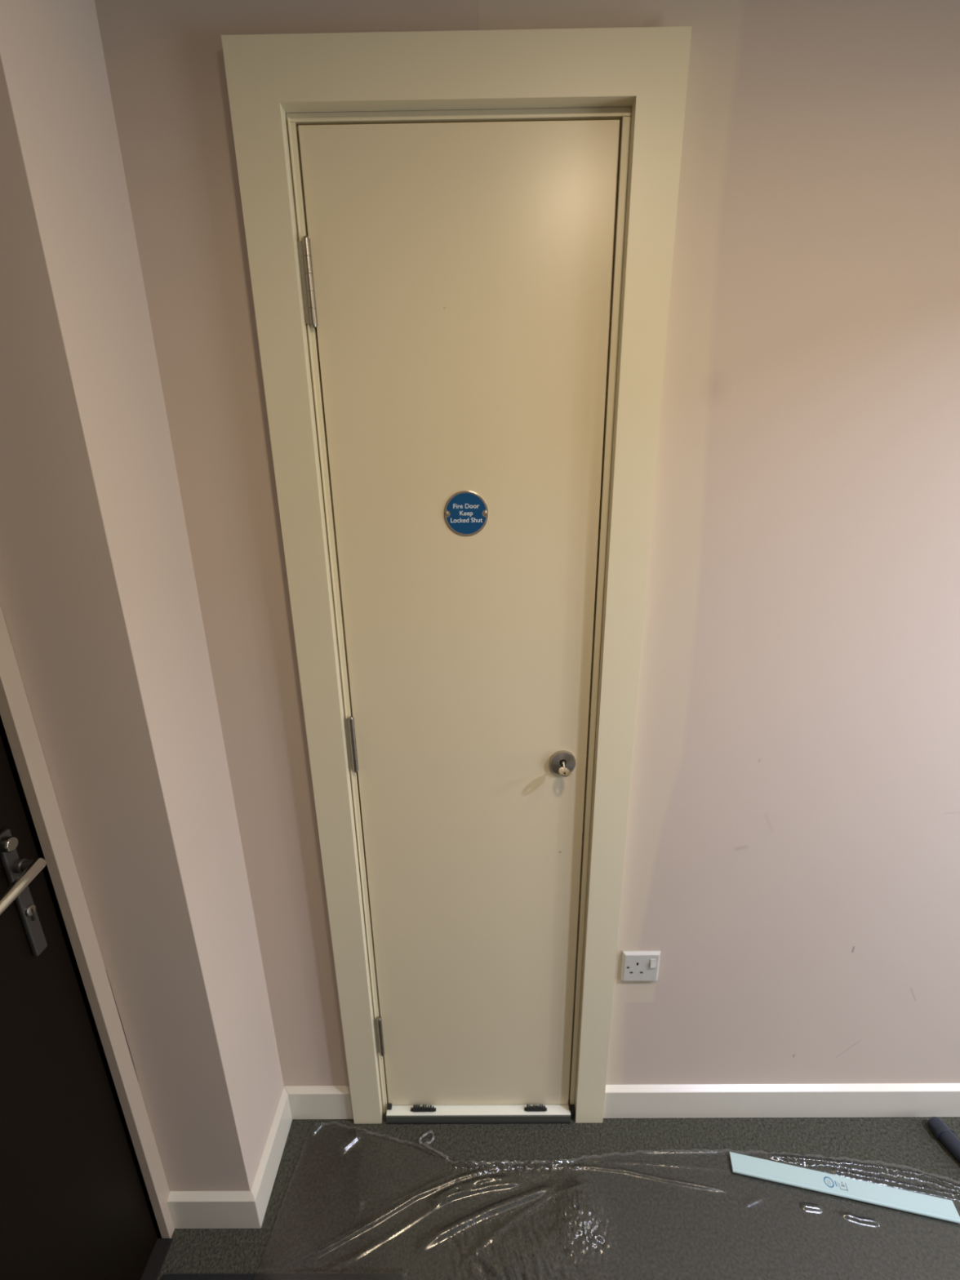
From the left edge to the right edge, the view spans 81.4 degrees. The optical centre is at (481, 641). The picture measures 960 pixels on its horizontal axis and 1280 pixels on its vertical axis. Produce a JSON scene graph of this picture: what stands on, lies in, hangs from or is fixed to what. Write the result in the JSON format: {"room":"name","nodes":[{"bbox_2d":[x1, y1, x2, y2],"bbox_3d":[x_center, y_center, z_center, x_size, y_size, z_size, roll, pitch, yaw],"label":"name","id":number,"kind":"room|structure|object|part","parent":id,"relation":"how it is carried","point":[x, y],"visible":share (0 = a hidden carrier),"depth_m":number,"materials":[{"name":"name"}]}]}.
{"room":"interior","nodes":[
{"label":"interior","id":0,"kind":"room"},
{"bbox_2d":[0,715,161,1238],"bbox_3d":[-0.777,0.589,-0.341,0.120,2.340,2.986,-1,18,0],"label":"wall","id":1,"kind":"structure","parent":0,"point":[4,734],"depth_m":0.96,"materials":[{"name":"paint"}]},
{"bbox_2d":[0,735,157,1279],"bbox_3d":[-0.718,0.451,0.513,0.093,2.054,0.808,-1,18,0],"label":"door","id":2,"kind":"structure","parent":1,"relation":"in","point":[73,1206],"depth_m":0.92,"materials":[{"name":"black wood"}]},
{"bbox_3d":[-0.702,0.300,0.827,0.016,0.022,0.022,-1,18,0],"label":"turn knob","id":3,"kind":"part","parent":2,"relation":"part of","materials":[{"name":"silver metal"}]},
{"bbox_3d":[-0.679,0.365,0.804,0.018,0.030,0.123,-1,18,0],"label":"lever","id":4,"kind":"part","parent":2,"relation":"part of","materials":[{"name":"white metal"}]},
{"bbox_3d":[-0.713,0.393,0.866,0.009,0.228,0.024,-1,18,0],"label":"handle plate","id":5,"kind":"part","parent":2,"relation":"part of","materials":[{"name":"grey metal"}]},
{"bbox_2d":[0,604,174,1238],"bbox_3d":[-0.727,0.437,0.508,0.069,2.100,0.884,-1,18,0],"label":"door frame","id":6,"kind":"structure","parent":1,"relation":"attached to","point":[16,716],"depth_m":0.96,"materials":[{"name":"paint"}]},
{"bbox_2d":[0,0,284,1191],"bbox_3d":[-0.605,0.133,1.045,0.177,2.340,0.334,-1,18,0],"label":"wall","id":7,"kind":"structure","parent":0,"point":[100,602],"depth_m":0.85,"materials":[{"name":"paint"}]},
{"bbox_2d":[167,1191,260,1228],"bbox_3d":[-0.585,1.250,1.228,0.191,0.102,0.015,-1,18,0],"label":"baseboard","id":8,"kind":"structure","parent":7,"relation":"attached to","point":[188,1209],"depth_m":1.22,"materials":[{"name":"paint"}]},
{"bbox_2d":[250,1086,292,1227],"bbox_3d":[-0.496,1.216,1.329,0.015,0.102,0.229,-1,18,0],"label":"baseboard","id":9,"kind":"structure","parent":7,"relation":"attached to","point":[266,1173],"depth_m":1.31,"materials":[{"name":"paint"}]},
{"bbox_2d":[94,0,959,1105],"bbox_3d":[1.321,0.079,1.132,3.776,2.340,0.120,-1,18,0],"label":"wall","id":10,"kind":"structure","parent":0,"point":[792,860],"depth_m":0.98,"materials":[{"name":"paint"}]},
{"bbox_2d":[284,1085,353,1119],"bbox_3d":[-0.415,1.182,1.430,0.175,0.102,0.015,-1,18,0],"label":"baseboard","id":11,"kind":"structure","parent":10,"relation":"attached to","point":[306,1102],"depth_m":1.42,"materials":[{"name":"paint"}]},
{"bbox_2d":[221,26,692,1123],"bbox_3d":[-0.021,0.184,1.149,0.635,2.163,0.125,-1,18,0],"label":"door frame","id":12,"kind":"structure","parent":10,"relation":"attached to","point":[268,77],"depth_m":0.88,"materials":[{"name":"paint"}]},
{"bbox_3d":[-0.304,0.203,1.104,0.070,2.163,0.025,-1,18,0],"label":"architrave","id":13,"kind":"part","parent":12,"relation":"part of","materials":[{"name":"paint"}]},
{"bbox_3d":[-0.034,-0.793,0.776,0.635,0.074,0.025,-1,18,0],"label":"architrave","id":14,"kind":"part","parent":12,"relation":"part of","materials":[{"name":"paint"}]},
{"bbox_3d":[0.262,0.197,1.099,0.069,2.163,0.025,-1,18,0],"label":"architrave","id":15,"kind":"part","parent":12,"relation":"part of","materials":[{"name":"paint"}]},
{"bbox_2d":[297,120,620,1118],"bbox_3d":[-0.021,0.233,1.140,0.495,2.074,0.060,-1,18,0],"label":"door","id":16,"kind":"structure","parent":10,"relation":"in","point":[456,277],"depth_m":0.99,"materials":[{"name":"wood"}]},
{"bbox_3d":[-0.271,-0.557,0.872,0.014,0.112,0.020,-1,18,0],"label":"hinge plate","id":17,"kind":"part","parent":16,"relation":"part of","materials":[{"name":"silver metal"}]},
{"bbox_3d":[-0.262,0.202,1.121,0.014,0.112,0.020,-1,18,0],"label":"hinge plate","id":18,"kind":"part","parent":16,"relation":"part of","materials":[{"name":"silver metal"}]},
{"bbox_3d":[-0.252,0.959,1.369,0.014,0.112,0.020,-1,18,0],"label":"hinge plate","id":19,"kind":"part","parent":16,"relation":"part of","materials":[{"name":"silver metal"}]},
{"bbox_2d":[444,490,488,536],"bbox_3d":[-0.027,-0.223,0.974,0.078,0.078,0.003,-1,18,0],"label":"door sign","id":20,"kind":"object","parent":16,"relation":"attached to","point":[465,512],"visible":1,"depth_m":0.97,"materials":[{"name":"blue metal"}]},
{"bbox_2d":[558,762,570,776],"bbox_3d":[0.165,0.252,1.099,0.023,0.011,0.037,7,20,23],"label":"key","id":21,"kind":"object","parent":16,"relation":"attached to","point":[562,770],"visible":1,"depth_m":1.09,"materials":[{"name":"silver metal"}]},
{"bbox_2d":[620,950,660,981],"bbox_3d":[0.367,0.751,1.285,0.086,0.086,0.015,-1,18,0],"label":"wall socket","id":22,"kind":"object","parent":10,"relation":"attached to","point":[641,965],"visible":1,"depth_m":1.28,"materials":[{"name":"grey plastic"}]},
{"bbox_2d":[649,959,655,968],"bbox_3d":[0.392,0.736,1.276,0.012,0.021,0.007,-1,18,0],"label":"rocker switch","id":23,"kind":"object","parent":22,"relation":"attached to","point":[652,962],"depth_m":1.28,"materials":[{"name":"grey plastic"}]},
{"bbox_2d":[603,1083,959,1118],"bbox_3d":[1.766,1.159,1.414,2.914,0.102,0.015,-1,18,0],"label":"baseboard","id":24,"kind":"structure","parent":10,"relation":"attached to","point":[806,1100],"depth_m":1.41,"materials":[{"name":"paint"}]},
{"bbox_2d":[157,1111,959,1279],"bbox_3d":[1.258,1.686,0.071,4.120,0.050,3.300,-1,18,0],"label":"floor","id":25,"kind":"structure","parent":0,"point":[611,1198],"depth_m":1.26,"materials":[{"name":"grey carpet"}]},
{"bbox_2d":[140,1238,173,1279],"bbox_3d":[-0.716,1.432,0.833,0.082,0.006,0.812,-1,18,0],"label":"threshold","id":26,"kind":"object","parent":25,"relation":"on","point":[155,1263],"visible":0.55,"depth_m":1.19,"materials":[{"name":"black"}]},
{"bbox_2d":[160,1273,403,1279],"bbox_3d":[-0.415,1.385,0.967,0.506,0.004,0.418,-1,18,0],"label":"floor mat","id":27,"kind":"object","parent":25,"relation":"on","point":[169,1276],"visible":1,"depth_m":1.16,"materials":[{"name":"black carpet"}]},
{"bbox_2d":[386,1102,570,1124],"bbox_3d":[-0.008,1.208,1.458,0.471,0.024,0.076,-1,18,0],"label":"threshold","id":28,"kind":"object","parent":25,"relation":"on","point":[399,1113],"visible":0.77,"depth_m":1.43,"materials":[{"name":"white paint"}]},
{"bbox_2d":[410,1104,435,1111],"bbox_3d":[-0.149,1.197,1.432,0.065,0.015,0.009,-1,18,0],"label":"seal","id":29,"kind":"object","parent":28,"relation":"on","point":[416,1108],"visible":1,"depth_m":1.43,"materials":[{"name":"black rubber"}]},
{"bbox_2d":[524,1104,546,1111],"bbox_3d":[0.139,1.195,1.430,0.058,0.014,0.009,-1,18,0],"label":"seal","id":30,"kind":"object","parent":28,"relation":"on","point":[535,1108],"visible":1,"depth_m":1.43,"materials":[{"name":"black rubber"}]},
{"bbox_2d":[417,1130,959,1223],"bbox_3d":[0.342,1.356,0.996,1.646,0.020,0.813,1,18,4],"label":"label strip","id":31,"kind":"object","parent":25,"relation":"on","point":[429,1131],"depth_m":1.28,"materials":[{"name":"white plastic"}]},
{"bbox_3d":[0.827,1.255,1.287,0.470,0.006,0.040,3,19,11],"label":"plastic trunking strip","id":32,"kind":"part","parent":31,"relation":"part of","materials":[{"name":"white plastic"}]},
{"bbox_2d":[927,1116,959,1161],"bbox_3d":[1.251,1.299,1.109,0.059,0.040,0.672,-8,19,-20],"label":"tube","id":33,"kind":"object","parent":25,"relation":"on","point":[941,1131],"visible":1,"depth_m":1.36,"materials":[{"name":"grey plastic"}]}
]}

